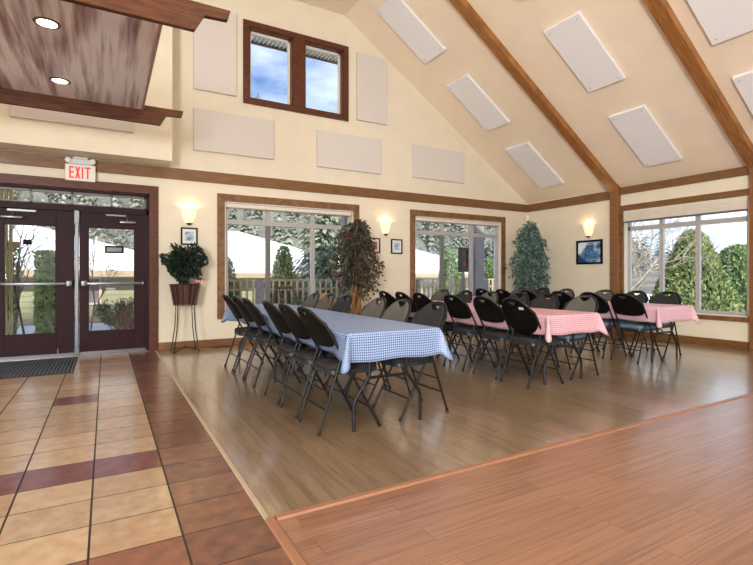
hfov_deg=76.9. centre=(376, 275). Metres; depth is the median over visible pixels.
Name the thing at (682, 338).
baseboard
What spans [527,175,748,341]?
wall
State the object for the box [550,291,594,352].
folding chair
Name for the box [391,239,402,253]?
framed picture
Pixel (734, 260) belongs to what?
shrub
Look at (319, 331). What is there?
folding chair
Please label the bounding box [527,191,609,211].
trim
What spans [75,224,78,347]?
trim
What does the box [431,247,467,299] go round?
shrub
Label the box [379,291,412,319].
folding chair
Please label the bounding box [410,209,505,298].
window
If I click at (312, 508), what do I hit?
trim
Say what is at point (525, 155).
ceiling panel
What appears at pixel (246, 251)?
house
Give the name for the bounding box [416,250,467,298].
house
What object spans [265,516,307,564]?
trim
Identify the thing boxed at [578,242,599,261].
print
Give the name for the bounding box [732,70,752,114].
ceiling panel
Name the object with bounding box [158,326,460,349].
baseboard
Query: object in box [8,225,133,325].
house
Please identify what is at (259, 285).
post
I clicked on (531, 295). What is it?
folding chair
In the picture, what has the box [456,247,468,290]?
box
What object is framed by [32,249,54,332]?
hedge
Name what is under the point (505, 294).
folding chair
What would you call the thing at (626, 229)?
window
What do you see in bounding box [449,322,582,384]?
folding table
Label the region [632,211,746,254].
sky
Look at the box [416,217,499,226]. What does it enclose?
roller blind
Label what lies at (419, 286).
deck railing
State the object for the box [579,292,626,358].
folding chair
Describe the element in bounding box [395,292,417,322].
folding chair
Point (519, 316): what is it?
folding chair
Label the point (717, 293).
shrub
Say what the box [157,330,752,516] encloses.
floor
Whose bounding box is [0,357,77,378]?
door mat
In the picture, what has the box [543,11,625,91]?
ceiling panel
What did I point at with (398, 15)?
ceiling panel
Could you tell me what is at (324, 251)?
spruce
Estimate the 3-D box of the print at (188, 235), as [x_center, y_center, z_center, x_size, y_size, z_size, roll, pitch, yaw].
[-2.979,-0.632,7.541,0.128,0.143,0.003,0,0,-30]
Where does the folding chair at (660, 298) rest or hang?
on the floor at (282, 459)
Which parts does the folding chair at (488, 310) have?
leg, backrest, frame, leg, leg, seat, leg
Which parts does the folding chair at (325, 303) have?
frame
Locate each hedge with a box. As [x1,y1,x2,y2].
[8,248,19,334]
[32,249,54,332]
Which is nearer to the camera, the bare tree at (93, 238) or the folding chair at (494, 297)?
the folding chair at (494, 297)
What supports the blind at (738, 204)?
attached to the window at (626, 229)
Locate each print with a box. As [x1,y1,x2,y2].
[185,232,192,240]
[394,243,399,249]
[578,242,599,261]
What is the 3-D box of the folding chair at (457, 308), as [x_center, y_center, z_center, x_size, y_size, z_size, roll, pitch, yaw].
[1.144,0.691,5.992,0.582,0.932,0.465,0,0,-29]
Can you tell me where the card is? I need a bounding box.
[23,239,31,244]
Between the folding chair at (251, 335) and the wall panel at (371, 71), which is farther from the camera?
the wall panel at (371, 71)
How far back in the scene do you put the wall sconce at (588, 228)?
9.79 m
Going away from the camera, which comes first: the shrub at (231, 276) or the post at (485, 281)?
the shrub at (231, 276)
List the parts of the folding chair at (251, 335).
leg, backrest, frame, leg, seat, leg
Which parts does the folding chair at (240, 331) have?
leg, backrest, frame, leg, seat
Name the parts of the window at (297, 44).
sash, sash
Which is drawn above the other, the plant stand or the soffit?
the soffit
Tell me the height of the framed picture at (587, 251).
0.500 m
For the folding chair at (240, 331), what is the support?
on the floor at (282, 459)
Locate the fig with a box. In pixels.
[502,220,550,291]
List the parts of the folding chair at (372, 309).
leg, frame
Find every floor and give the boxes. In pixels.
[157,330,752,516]
[278,396,752,564]
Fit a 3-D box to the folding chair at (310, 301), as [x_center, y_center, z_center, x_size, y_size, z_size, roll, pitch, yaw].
[-1.071,0.691,6.513,0.582,0.932,0.465,0,0,-30]
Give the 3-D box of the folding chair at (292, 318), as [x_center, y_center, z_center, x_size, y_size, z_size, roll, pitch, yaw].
[-0.553,0.691,4.097,0.582,0.932,0.465,0,0,-30]
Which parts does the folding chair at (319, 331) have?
leg, backrest, frame, leg, leg, seat, leg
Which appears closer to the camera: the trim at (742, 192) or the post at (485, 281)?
the trim at (742, 192)
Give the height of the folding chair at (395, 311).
0.932 m
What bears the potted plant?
on the plant stand
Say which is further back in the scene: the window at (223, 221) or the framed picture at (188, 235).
the window at (223, 221)
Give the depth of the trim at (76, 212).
6.78 m
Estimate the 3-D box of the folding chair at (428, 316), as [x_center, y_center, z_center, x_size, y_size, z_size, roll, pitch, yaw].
[0.316,0.691,4.078,0.582,0.932,0.465,0,0,-30]
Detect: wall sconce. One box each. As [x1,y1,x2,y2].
[180,207,197,224]
[380,221,391,235]
[583,224,594,237]
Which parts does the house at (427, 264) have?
pane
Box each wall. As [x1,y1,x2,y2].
[0,0,526,342]
[0,25,171,166]
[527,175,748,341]
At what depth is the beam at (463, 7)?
8.12 m
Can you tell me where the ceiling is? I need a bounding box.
[295,0,752,203]
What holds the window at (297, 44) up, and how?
in the wall at (411, 119)
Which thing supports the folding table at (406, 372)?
on the floor at (282, 459)
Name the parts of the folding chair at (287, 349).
leg, backrest, frame, leg, seat, leg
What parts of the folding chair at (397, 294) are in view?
backrest, frame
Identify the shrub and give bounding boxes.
[8,192,54,333]
[228,257,239,298]
[271,245,301,304]
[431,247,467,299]
[484,259,493,290]
[648,228,744,311]
[718,243,746,311]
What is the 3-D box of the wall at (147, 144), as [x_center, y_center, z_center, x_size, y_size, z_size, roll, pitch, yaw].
[-5.503,-3.301,5.864,5.454,3.197,0.440,0,0,-30]
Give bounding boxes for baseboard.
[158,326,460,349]
[598,329,748,349]
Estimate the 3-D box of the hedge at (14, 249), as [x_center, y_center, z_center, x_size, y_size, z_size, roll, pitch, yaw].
[-7.989,0.547,9.921,0.824,2.445,0.800,0,0,-30]
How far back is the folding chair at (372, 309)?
5.02 m
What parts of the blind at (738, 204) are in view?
rail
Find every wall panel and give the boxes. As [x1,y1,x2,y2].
[10,105,132,132]
[193,13,236,96]
[193,107,273,159]
[316,129,380,173]
[356,52,386,124]
[412,144,463,182]
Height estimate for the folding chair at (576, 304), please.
0.932 m
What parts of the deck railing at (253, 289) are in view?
rail, rail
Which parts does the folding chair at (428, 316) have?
leg, seat, leg, leg, backrest, frame, leg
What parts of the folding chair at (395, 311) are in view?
leg, leg, frame, leg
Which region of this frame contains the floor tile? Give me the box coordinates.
[0,351,292,564]
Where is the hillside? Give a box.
[3,190,640,260]
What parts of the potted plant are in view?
pot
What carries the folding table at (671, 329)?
on the floor at (282, 459)
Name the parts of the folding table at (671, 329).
leg, leg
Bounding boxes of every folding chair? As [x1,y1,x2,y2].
[222,294,272,371]
[232,296,285,378]
[242,297,301,387]
[262,300,327,404]
[274,292,319,363]
[278,303,351,418]
[288,293,334,370]
[297,306,380,435]
[299,295,352,377]
[325,297,386,391]
[345,299,410,401]
[372,301,448,421]
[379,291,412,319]
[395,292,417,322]
[413,292,459,358]
[431,289,448,344]
[443,294,496,370]
[445,290,472,349]
[453,291,499,357]
[472,296,529,379]
[475,288,492,337]
[480,292,529,364]
[495,289,511,304]
[500,297,563,388]
[506,293,559,371]
[511,287,526,295]
[518,290,558,347]
[533,288,549,297]
[539,295,598,379]
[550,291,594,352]
[557,288,574,297]
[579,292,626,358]
[590,289,613,348]
[602,290,648,353]
[610,293,662,364]
[632,291,681,358]
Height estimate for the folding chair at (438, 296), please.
0.932 m
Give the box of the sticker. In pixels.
[106,265,117,275]
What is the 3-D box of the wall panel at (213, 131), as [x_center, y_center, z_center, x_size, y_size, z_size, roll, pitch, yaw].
[-2.352,-2.350,7.885,1.310,0.670,0.050,0,0,-30]
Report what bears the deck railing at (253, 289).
attached to the post
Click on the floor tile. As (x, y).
(107, 461)
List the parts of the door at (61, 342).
closer arm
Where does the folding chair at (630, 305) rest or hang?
on the floor at (282, 459)
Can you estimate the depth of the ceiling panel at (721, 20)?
5.74 m
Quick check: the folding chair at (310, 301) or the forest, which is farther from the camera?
the forest
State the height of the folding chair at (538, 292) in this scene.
0.932 m
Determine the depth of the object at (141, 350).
6.75 m
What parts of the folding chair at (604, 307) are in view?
backrest, frame, leg, seat, leg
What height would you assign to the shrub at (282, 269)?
2.636 m
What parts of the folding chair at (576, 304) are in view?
leg, leg, seat, leg, backrest, frame, leg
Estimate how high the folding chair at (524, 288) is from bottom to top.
0.932 m
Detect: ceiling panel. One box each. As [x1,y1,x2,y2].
[376,0,445,63]
[446,73,509,130]
[505,141,563,187]
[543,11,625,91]
[608,104,681,166]
[687,0,752,44]
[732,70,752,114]
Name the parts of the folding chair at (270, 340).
leg, backrest, frame, leg, seat, leg, leg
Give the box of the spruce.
[292,214,340,301]
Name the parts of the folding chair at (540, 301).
leg, leg, frame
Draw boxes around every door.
[0,208,74,359]
[79,212,145,354]
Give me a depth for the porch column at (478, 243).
12.42 m
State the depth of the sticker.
7.06 m
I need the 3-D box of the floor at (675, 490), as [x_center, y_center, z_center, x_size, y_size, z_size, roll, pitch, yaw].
[5.024,1.175,0.674,8.085,0.050,8.190,0,0,-30]
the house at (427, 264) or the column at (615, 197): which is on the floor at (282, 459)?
the column at (615, 197)
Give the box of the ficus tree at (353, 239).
[325,219,385,314]
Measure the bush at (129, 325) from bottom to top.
1.218 m
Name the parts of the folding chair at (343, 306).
frame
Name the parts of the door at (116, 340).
closer arm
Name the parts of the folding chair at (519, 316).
leg, backrest, frame, leg, leg, seat, leg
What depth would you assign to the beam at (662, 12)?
6.45 m
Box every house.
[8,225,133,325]
[228,231,339,303]
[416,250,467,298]
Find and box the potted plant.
[159,242,208,303]
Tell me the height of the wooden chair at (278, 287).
0.977 m
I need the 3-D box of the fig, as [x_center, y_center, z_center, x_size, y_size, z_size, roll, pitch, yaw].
[3.398,-0.049,10.464,1.056,2.399,1.092,0,0,-30]
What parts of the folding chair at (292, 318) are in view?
leg, backrest, frame, leg, seat, leg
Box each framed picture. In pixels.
[181,227,197,244]
[371,238,379,252]
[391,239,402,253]
[576,239,602,263]
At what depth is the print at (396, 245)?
9.47 m
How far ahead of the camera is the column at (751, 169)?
7.29 m
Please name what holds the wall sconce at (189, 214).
attached to the wall at (411, 119)
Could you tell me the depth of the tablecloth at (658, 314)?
6.31 m
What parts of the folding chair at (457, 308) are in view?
leg, backrest, frame, leg, leg, seat, leg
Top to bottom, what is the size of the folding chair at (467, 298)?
0.932 m
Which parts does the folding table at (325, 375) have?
leg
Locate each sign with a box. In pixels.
[65,156,95,182]
[105,246,123,252]
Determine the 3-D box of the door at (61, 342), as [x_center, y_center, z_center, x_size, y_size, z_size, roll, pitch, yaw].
[-4.722,0.106,6.588,0.882,2.063,0.135,0,0,-30]
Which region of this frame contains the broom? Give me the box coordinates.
[13,286,24,333]
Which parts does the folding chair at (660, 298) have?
leg, seat, frame, leg, leg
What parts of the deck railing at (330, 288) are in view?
rail, rail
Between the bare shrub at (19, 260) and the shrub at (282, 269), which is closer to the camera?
the bare shrub at (19, 260)
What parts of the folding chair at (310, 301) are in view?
frame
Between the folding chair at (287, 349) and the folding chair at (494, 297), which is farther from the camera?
the folding chair at (494, 297)
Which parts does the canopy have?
downlight, canopy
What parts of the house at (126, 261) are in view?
pane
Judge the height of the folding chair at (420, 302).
0.932 m
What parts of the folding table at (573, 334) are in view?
leg, leg, leg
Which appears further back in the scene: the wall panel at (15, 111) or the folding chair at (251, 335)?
the wall panel at (15, 111)
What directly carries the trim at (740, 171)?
attached to the wall at (561, 227)
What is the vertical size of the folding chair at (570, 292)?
0.932 m
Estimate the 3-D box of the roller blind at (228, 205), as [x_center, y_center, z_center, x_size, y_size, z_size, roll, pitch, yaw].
[-1.495,-1.167,8.450,2.320,0.085,0.060,0,0,-30]
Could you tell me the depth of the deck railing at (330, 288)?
10.74 m
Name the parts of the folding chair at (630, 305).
leg, leg, backrest, frame, seat, leg, leg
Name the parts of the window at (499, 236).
frame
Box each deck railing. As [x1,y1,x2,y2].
[228,279,256,303]
[263,279,339,304]
[416,279,467,297]
[485,279,493,290]
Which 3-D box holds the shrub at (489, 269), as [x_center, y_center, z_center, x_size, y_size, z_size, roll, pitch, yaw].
[4.001,0.565,16.782,1.180,2.376,1.165,0,0,-30]
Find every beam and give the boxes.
[449,0,616,192]
[643,0,752,169]
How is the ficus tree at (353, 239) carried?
on the floor at (282, 459)
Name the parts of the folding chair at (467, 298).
frame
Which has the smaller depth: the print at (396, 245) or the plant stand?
the plant stand
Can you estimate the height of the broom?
1.083 m
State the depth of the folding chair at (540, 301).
6.09 m
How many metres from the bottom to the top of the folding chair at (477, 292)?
0.932 m
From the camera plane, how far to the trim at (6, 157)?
7.96 m
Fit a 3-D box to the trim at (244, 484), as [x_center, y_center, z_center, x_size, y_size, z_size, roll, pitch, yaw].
[-1.959,1.147,4.771,0.030,0.005,5.830,0,0,-30]
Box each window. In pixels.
[0,187,145,208]
[217,193,358,318]
[243,19,348,121]
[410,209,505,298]
[620,197,748,322]
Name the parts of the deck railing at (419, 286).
rail, rail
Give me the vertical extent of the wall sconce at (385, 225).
0.272 m
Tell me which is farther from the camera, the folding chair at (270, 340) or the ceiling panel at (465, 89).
the ceiling panel at (465, 89)
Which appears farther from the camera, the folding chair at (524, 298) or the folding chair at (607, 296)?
the folding chair at (607, 296)
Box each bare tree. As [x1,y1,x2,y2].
[36,193,124,330]
[632,216,728,293]
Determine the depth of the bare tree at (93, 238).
11.48 m
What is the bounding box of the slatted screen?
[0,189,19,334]
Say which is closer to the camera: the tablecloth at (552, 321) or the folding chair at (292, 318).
the folding chair at (292, 318)
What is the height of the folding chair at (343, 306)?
0.932 m
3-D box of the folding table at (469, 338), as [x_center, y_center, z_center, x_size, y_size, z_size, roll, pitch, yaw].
[0.719,0.779,7.457,0.680,0.742,1.820,0,0,-30]
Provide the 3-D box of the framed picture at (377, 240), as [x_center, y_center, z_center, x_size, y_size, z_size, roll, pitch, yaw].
[-0.043,-0.595,9.215,0.260,0.290,0.028,0,0,-30]
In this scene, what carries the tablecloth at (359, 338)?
on the folding table at (406, 372)
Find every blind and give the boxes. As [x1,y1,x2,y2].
[226,203,350,216]
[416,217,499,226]
[623,197,747,222]
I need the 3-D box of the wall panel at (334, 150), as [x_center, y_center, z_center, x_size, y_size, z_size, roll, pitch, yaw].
[-0.504,-2.325,8.940,1.347,0.670,0.050,0,0,-30]
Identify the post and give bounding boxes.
[255,281,263,303]
[484,279,487,290]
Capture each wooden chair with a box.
[273,286,298,345]
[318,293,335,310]
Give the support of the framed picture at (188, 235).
attached to the wall at (411, 119)
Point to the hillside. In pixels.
(421, 246)
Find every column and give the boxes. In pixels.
[341,216,346,300]
[468,225,483,295]
[610,184,620,334]
[749,168,752,350]
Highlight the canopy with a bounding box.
[0,0,230,125]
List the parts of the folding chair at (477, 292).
backrest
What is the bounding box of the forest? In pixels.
[3,190,670,270]
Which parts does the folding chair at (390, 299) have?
backrest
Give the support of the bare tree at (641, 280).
on the ground
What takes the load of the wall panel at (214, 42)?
attached to the wall at (411, 119)
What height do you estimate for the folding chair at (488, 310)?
0.932 m
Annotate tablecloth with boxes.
[221,303,453,373]
[368,300,608,342]
[471,296,700,327]
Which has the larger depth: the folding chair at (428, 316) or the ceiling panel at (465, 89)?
the ceiling panel at (465, 89)
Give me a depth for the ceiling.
7.81 m
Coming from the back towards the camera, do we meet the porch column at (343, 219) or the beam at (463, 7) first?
the porch column at (343, 219)
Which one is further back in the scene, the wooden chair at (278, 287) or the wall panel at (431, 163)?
the wall panel at (431, 163)
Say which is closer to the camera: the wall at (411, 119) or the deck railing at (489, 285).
the wall at (411, 119)
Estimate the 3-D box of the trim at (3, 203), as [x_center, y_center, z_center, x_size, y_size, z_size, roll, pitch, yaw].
[-4.354,-0.050,6.859,1.915,2.400,0.150,0,0,-30]
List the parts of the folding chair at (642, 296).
seat, frame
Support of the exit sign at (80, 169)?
attached to the wall at (411, 119)
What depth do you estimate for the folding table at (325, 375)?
5.15 m
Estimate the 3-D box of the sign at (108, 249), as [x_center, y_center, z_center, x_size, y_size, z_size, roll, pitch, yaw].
[-3.914,-0.395,7.080,0.250,0.110,0.006,0,0,-30]
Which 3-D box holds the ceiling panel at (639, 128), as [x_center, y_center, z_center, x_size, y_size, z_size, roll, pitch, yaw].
[4.466,-2.299,7.874,1.081,0.736,0.610,0,0,-30]
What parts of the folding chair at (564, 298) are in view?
frame, backrest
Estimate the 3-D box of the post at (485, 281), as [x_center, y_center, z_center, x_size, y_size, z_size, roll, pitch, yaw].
[3.057,0.650,13.488,0.160,1.100,0.160,0,0,-30]
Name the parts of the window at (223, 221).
frame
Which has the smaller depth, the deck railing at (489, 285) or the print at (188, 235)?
the print at (188, 235)
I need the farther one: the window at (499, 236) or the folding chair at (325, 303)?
the window at (499, 236)
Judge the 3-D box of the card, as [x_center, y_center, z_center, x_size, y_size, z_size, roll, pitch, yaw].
[-4.830,-0.470,6.558,0.100,0.070,0.004,0,0,-30]
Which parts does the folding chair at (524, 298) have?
frame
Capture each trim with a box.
[0,150,526,211]
[0,173,157,350]
[0,183,148,349]
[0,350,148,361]
[74,210,78,355]
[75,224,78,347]
[155,351,268,519]
[251,40,337,64]
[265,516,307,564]
[275,393,752,520]
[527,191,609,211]
[620,166,748,194]
[620,188,748,210]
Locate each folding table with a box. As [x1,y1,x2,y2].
[238,338,326,382]
[283,356,421,431]
[437,329,470,357]
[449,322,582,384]
[577,322,677,362]
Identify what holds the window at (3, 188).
in the wall at (411, 119)
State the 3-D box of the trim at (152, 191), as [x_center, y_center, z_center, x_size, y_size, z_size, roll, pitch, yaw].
[-4.311,-0.115,6.777,2.170,2.530,0.035,0,0,-30]
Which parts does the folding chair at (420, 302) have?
backrest, frame, seat, leg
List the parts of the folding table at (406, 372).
leg, leg, leg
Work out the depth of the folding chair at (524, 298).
6.48 m
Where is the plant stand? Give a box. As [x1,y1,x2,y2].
[169,284,200,353]
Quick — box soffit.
[251,35,337,61]
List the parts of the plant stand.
leg, leg, leg, leg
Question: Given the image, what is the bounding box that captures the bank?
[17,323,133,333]
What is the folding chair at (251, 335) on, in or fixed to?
on the floor at (282, 459)
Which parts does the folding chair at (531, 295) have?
backrest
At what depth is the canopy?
4.33 m
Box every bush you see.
[92,298,133,328]
[110,300,133,329]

